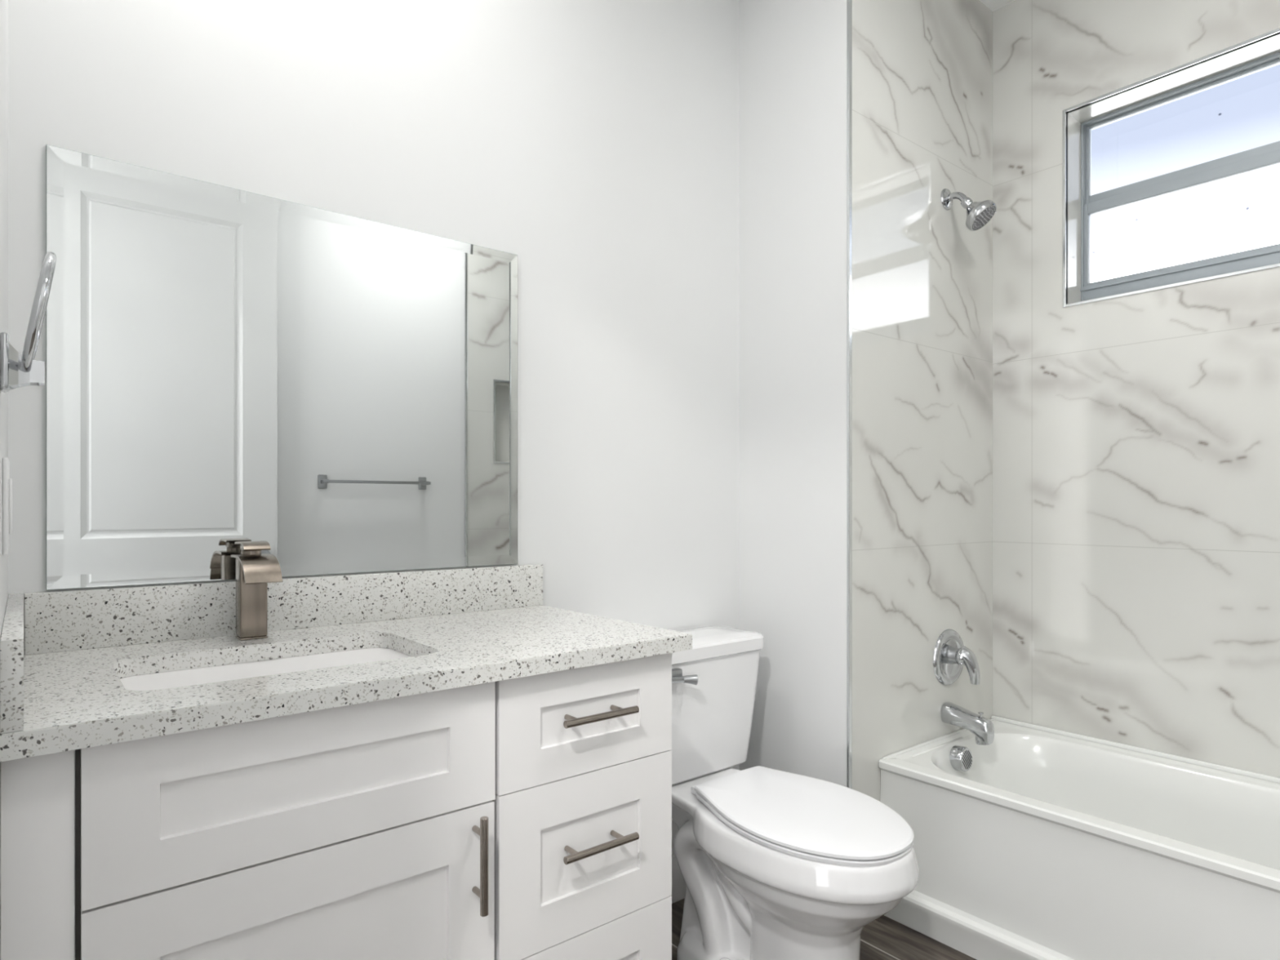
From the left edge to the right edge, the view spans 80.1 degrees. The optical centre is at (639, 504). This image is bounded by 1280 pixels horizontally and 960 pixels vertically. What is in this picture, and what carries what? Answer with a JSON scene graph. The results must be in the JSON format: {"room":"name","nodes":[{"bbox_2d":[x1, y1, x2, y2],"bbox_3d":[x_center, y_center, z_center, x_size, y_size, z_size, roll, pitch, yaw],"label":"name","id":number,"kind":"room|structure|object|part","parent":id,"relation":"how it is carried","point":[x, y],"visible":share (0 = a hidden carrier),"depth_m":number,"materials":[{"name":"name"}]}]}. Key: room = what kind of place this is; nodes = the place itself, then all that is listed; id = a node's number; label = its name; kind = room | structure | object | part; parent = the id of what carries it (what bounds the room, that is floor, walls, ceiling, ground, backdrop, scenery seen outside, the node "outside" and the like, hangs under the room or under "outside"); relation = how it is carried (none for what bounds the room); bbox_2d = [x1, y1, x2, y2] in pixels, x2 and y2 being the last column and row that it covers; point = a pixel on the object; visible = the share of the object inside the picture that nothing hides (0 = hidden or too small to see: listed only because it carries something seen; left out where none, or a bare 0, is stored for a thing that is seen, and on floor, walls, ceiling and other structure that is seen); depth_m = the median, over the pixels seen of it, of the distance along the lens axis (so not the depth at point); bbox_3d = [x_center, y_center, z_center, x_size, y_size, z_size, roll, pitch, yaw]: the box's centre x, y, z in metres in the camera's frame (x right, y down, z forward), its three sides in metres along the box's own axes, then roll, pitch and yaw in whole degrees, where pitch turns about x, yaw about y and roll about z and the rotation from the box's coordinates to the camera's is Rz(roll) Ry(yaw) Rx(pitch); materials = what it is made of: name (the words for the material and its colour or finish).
{"room":"bathroom","nodes":[
{"label":"bathroom","id":0,"kind":"room"},
{"bbox_2d":[0,0,8,959],"bbox_3d":[-0.500,-0.260,0.490,0.120,2.813,1.925,0,0,-39],"label":"wall","id":1,"kind":"structure","parent":0,"point":[3,3],"depth_m":1.00,"materials":[{"name":"white paint"}]},
{"bbox_2d":[2,457,12,555],"bbox_3d":[-0.804,0.002,0.968,0.009,0.120,0.080,0,0,-39],"label":"light switch","id":2,"kind":"object","parent":1,"relation":"attached to","point":[6,481],"visible":1,"depth_m":0.94,"materials":[{"name":"white plastic"}]},
{"bbox_2d":[0,251,56,392],"bbox_3d":[-0.689,-0.207,0.859,0.050,0.160,0.142,0,0,-39],"label":"towel ring","id":3,"kind":"object","parent":1,"relation":"attached to","point":[17,370],"visible":1,"depth_m":0.83,"materials":[{"name":"silver metal"}]},
{"bbox_3d":[-0.705,-0.157,0.845,0.008,0.060,0.055,0,0,-39],"label":"wall plate","id":4,"kind":"part","parent":3,"relation":"part of","materials":[{"name":"silver metal"}]},
{"bbox_3d":[-0.691,-0.154,0.857,0.033,0.050,0.044,0,0,-39],"label":"post","id":5,"kind":"part","parent":3,"relation":"part of","materials":[{"name":"silver metal"}]},
{"bbox_2d":[8,0,738,854],"bbox_3d":[-0.412,-0.260,1.876,2.000,2.813,0.120,0,0,-39],"label":"wall","id":6,"kind":"structure","parent":0,"point":[594,144],"depth_m":1.93,"materials":[{"name":"white paint"}]},
{"bbox_2d":[45,144,517,590],"bbox_3d":[-0.660,-0.235,1.593,0.919,0.763,0.007,0,0,-39],"label":"wall mirror","id":7,"kind":"object","parent":6,"relation":"attached to","point":[225,366],"visible":1,"depth_m":1.51,"materials":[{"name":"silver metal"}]},
{"bbox_2d":[24,564,542,654],"bbox_3d":[-0.642,0.201,1.600,1.012,0.102,0.020,0,0,-39],"label":"backsplash","id":8,"kind":"structure","parent":6,"relation":"attached to","point":[55,621],"depth_m":1.52,"materials":[{"name":"stone"}]},
{"bbox_2d":[671,853,685,903],"bbox_3d":[0.022,1.079,2.140,0.724,0.135,0.015,0,0,-39],"label":"baseboard","id":9,"kind":"structure","parent":6,"relation":"attached to","point":[678,885],"depth_m":2.20,"materials":[{"name":"paint"}]},
{"bbox_2d":[738,0,846,786],"bbox_3d":[0.440,-0.260,2.229,0.009,2.813,0.402,0,0,-39],"label":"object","id":10,"kind":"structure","parent":0,"point":[793,53],"depth_m":2.22,"materials":[{"name":"white paint"}]},
{"bbox_2d":[671,897,976,959],"bbox_3d":[0.028,1.197,0.916,4.137,0.100,2.165,0,0,-39],"label":"floor","id":11,"kind":"structure","parent":0,"point":[884,938],"depth_m":2.00,"materials":[{"name":"brown wood"}]},
{"bbox_2d":[0,647,671,959],"bbox_3d":[-0.484,0.715,1.364,1.004,0.864,0.582,0,0,-39],"label":"vanity cabinet","id":12,"kind":"object","parent":11,"relation":"on","point":[528,817],"visible":0.92,"depth_m":1.12,"materials":[{"name":"paint"}]},
{"bbox_3d":[-0.454,0.764,1.076,0.542,0.562,0.018,0,0,-39],"label":"door","id":13,"kind":"part","parent":12,"relation":"part of","materials":[{"name":"paint"}]},
{"bbox_3d":[-0.453,0.383,1.077,0.544,0.194,0.018,0,0,-39],"label":"false drawer","id":14,"kind":"part","parent":12,"relation":"part of","materials":[{"name":"paint"}]},
{"bbox_2d":[0,604,692,761],"bbox_3d":[-0.478,0.267,1.380,1.033,0.030,0.568,0,0,-39],"label":"countertop","id":15,"kind":"structure","parent":12,"relation":"on","point":[77,699],"depth_m":1.22,"materials":[{"name":"stone"}]},
{"bbox_2d":[0,593,23,733],"bbox_3d":[-0.872,0.201,1.062,0.020,0.102,0.566,0,0,-39],"label":"side splash","id":16,"kind":"object","parent":15,"relation":"on","point":[11,641],"visible":1,"depth_m":0.84,"materials":[{"name":"stone"}]},
{"bbox_2d":[231,541,282,640],"bbox_3d":[-0.713,0.160,1.415,0.061,0.183,0.129,0,0,-39],"label":"waterfall faucet","id":17,"kind":"object","parent":15,"relation":"on","point":[255,570],"visible":1,"depth_m":1.42,"materials":[{"name":"silver metal"}]},
{"bbox_3d":[-0.734,0.250,1.441,0.047,0.004,0.044,0,0,-39],"label":"plate","id":18,"kind":"part","parent":17,"relation":"part of","materials":[{"name":"silver metal"}]},
{"bbox_3d":[-0.729,0.077,1.434,0.045,0.015,0.078,0,0,-39],"label":"lever","id":19,"kind":"part","parent":17,"relation":"part of","materials":[{"name":"silver metal"}]},
{"bbox_3d":[-0.711,0.117,1.412,0.061,0.047,0.122,0,0,-39],"label":"spout","id":20,"kind":"part","parent":17,"relation":"part of","materials":[{"name":"silver metal"}]},
{"bbox_3d":[-0.254,0.566,1.205,0.013,0.152,0.045,0,0,-39],"label":"handle","id":21,"kind":"part","parent":12,"relation":"part of","materials":[{"name":"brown metal"}]},
{"bbox_3d":[-0.090,0.619,1.370,0.376,0.281,0.018,0,0,-39],"label":"drawer","id":22,"kind":"part","parent":12,"relation":"part of","materials":[{"name":"paint"}]},
{"bbox_3d":[-0.090,0.381,1.370,0.376,0.190,0.018,0,0,-39],"label":"drawer","id":23,"kind":"part","parent":12,"relation":"part of","materials":[{"name":"paint"}]},
{"bbox_3d":[-0.090,0.903,1.370,0.376,0.284,0.018,0,0,-39],"label":"drawer","id":24,"kind":"part","parent":12,"relation":"part of","materials":[{"name":"paint"}]},
{"bbox_3d":[-0.076,0.602,1.349,0.156,0.013,0.045,0,0,-39],"label":"handle","id":25,"kind":"part","parent":12,"relation":"part of","materials":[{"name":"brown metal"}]},
{"bbox_3d":[-0.076,0.372,1.349,0.156,0.013,0.045,0,0,-39],"label":"handle","id":26,"kind":"part","parent":12,"relation":"part of","materials":[{"name":"brown metal"}]},
{"bbox_2d":[671,626,919,959],"bbox_3d":[0.295,0.753,1.849,0.474,0.787,0.787,0,0,-39],"label":"toilet","id":27,"kind":"object","parent":11,"relation":"on","point":[774,864],"visible":0.94,"depth_m":1.74,"materials":[{"name":"ceramic"}]},
{"bbox_3d":[0.079,0.434,1.906,0.131,0.040,0.049,0,0,-21],"label":"flush lever","id":28,"kind":"part","parent":27,"relation":"part of","materials":[{"name":"silver metal"}]},
{"bbox_3d":[0.113,0.563,2.074,0.460,0.314,0.196,0,0,-39],"label":"tank","id":29,"kind":"part","parent":27,"relation":"part of","materials":[{"name":"white ceramic"}]},
{"bbox_3d":[0.114,0.382,2.074,0.474,0.044,0.210,0,0,-39],"label":"tank lid","id":30,"kind":"part","parent":27,"relation":"part of","materials":[{"name":"white ceramic"}]},
{"bbox_3d":[0.377,0.699,1.748,0.364,0.026,0.501,0,0,-39],"label":"lid","id":31,"kind":"part","parent":27,"relation":"part of","materials":[{"name":"plastic"}]},
{"bbox_2d":[878,715,1279,959],"bbox_3d":[1.402,0.928,1.770,0.685,0.436,1.514,0,0,-39],"label":"bathtub","id":32,"kind":"object","parent":11,"relation":"on","point":[1035,842],"visible":0.96,"depth_m":1.93,"materials":[{"name":"ceramic"}]},
{"bbox_2d":[852,0,992,801],"bbox_3d":[0.880,-0.260,2.330,0.794,2.813,0.012,0,0,-39],"label":"wall","id":33,"kind":"structure","parent":0,"point":[922,69],"depth_m":2.28,"materials":[{"name":"stone"}]},
{"bbox_2d":[846,0,852,789],"bbox_3d":[0.569,-0.260,2.071,0.014,2.813,0.008,0,0,-39],"label":"trim","id":34,"kind":"structure","parent":33,"relation":"attached to","point":[849,2],"depth_m":2.07,"materials":[{"name":"white metal"}]},
{"bbox_2d":[933,628,980,685],"bbox_3d":[0.998,0.479,2.356,0.176,0.176,0.096,0,0,-39],"label":"shower valve","id":35,"kind":"object","parent":33,"relation":"attached to","point":[950,655],"visible":1,"depth_m":2.35,"materials":[{"name":"silver metal"}]},
{"bbox_3d":[1.008,0.493,2.343,0.055,0.113,0.062,0,0,-39],"label":"lever handle","id":36,"kind":"part","parent":35,"relation":"part of","materials":[{"name":"silver metal"}]},
{"bbox_2d":[941,702,994,745],"bbox_3d":[1.003,0.669,2.330,0.062,0.102,0.142,0,0,-39],"label":"tub spout","id":37,"kind":"object","parent":33,"relation":"attached to","point":[983,728],"visible":1,"depth_m":2.30,"materials":[{"name":"silver metal"}]},
{"bbox_2d":[940,188,996,231],"bbox_3d":[1.018,-0.913,2.339,0.109,0.151,0.150,0,0,-39],"label":"shower","id":38,"kind":"object","parent":33,"relation":"attached to","point":[979,214],"visible":1,"depth_m":2.31,"materials":[{"name":"silver metal"}]},
{"bbox_3d":[0.983,-0.946,2.358,0.021,0.049,0.075,0,0,-39],"label":"arm","id":39,"kind":"part","parent":38,"relation":"part of","materials":[{"name":"silver metal"}]},
{"bbox_2d":[979,0,1014,11],"bbox_3d":[0.028,-1.716,0.916,4.137,0.100,2.165,0,0,-39],"label":"ceiling","id":40,"kind":"structure","parent":0,"point":[993,5],"depth_m":2.53,"materials":[{"name":"paint"}]},
{"bbox_2d":[992,0,1279,777],"bbox_3d":[1.675,-0.260,1.988,0.012,2.813,1.520,0,0,-39],"label":"wall","id":41,"kind":"structure","parent":0,"point":[1136,437],"depth_m":2.27,"materials":[{"name":"stone"}]},
{"bbox_2d":[1062,27,1279,307],"bbox_3d":[1.669,-0.931,1.984,0.006,0.622,1.070,0,0,-39],"label":"trim","id":42,"kind":"structure","parent":41,"relation":"attached to","point":[1275,31],"depth_m":2.25,"materials":[{"name":"white metal"}]},
{"bbox_3d":[1.625,-0.260,2.208,0.188,2.813,2.165,0,0,-39],"label":"wall","id":43,"kind":"structure","parent":0,"visible":0},
{"bbox_2d":[1066,31,1279,303],"bbox_3d":[1.714,-0.931,2.021,0.113,0.620,1.068,0,0,-39],"label":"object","id":44,"kind":"structure","parent":43,"relation":"attached to","point":[1258,50],"depth_m":2.35,"materials":[{"name":"stone"}]},
{"bbox_2d":[1079,52,1279,302],"bbox_3d":[1.772,-0.931,2.068,0.064,0.604,1.052,0,0,-39],"label":"window","id":45,"kind":"structure","parent":43,"relation":"in","point":[1266,156],"depth_m":2.28,"materials":[{"name":"paint"}]},
{"bbox_3d":[1.770,-0.835,2.070,0.024,0.272,1.034,0,0,-39],"label":"sash","id":46,"kind":"part","parent":45,"relation":"part of","materials":[{"name":"glass"}]},
{"bbox_3d":[1.781,-1.095,2.079,0.024,0.260,1.034,0,0,-39],"label":"sash","id":47,"kind":"part","parent":45,"relation":"part of","materials":[{"name":"glass"}]}
]}

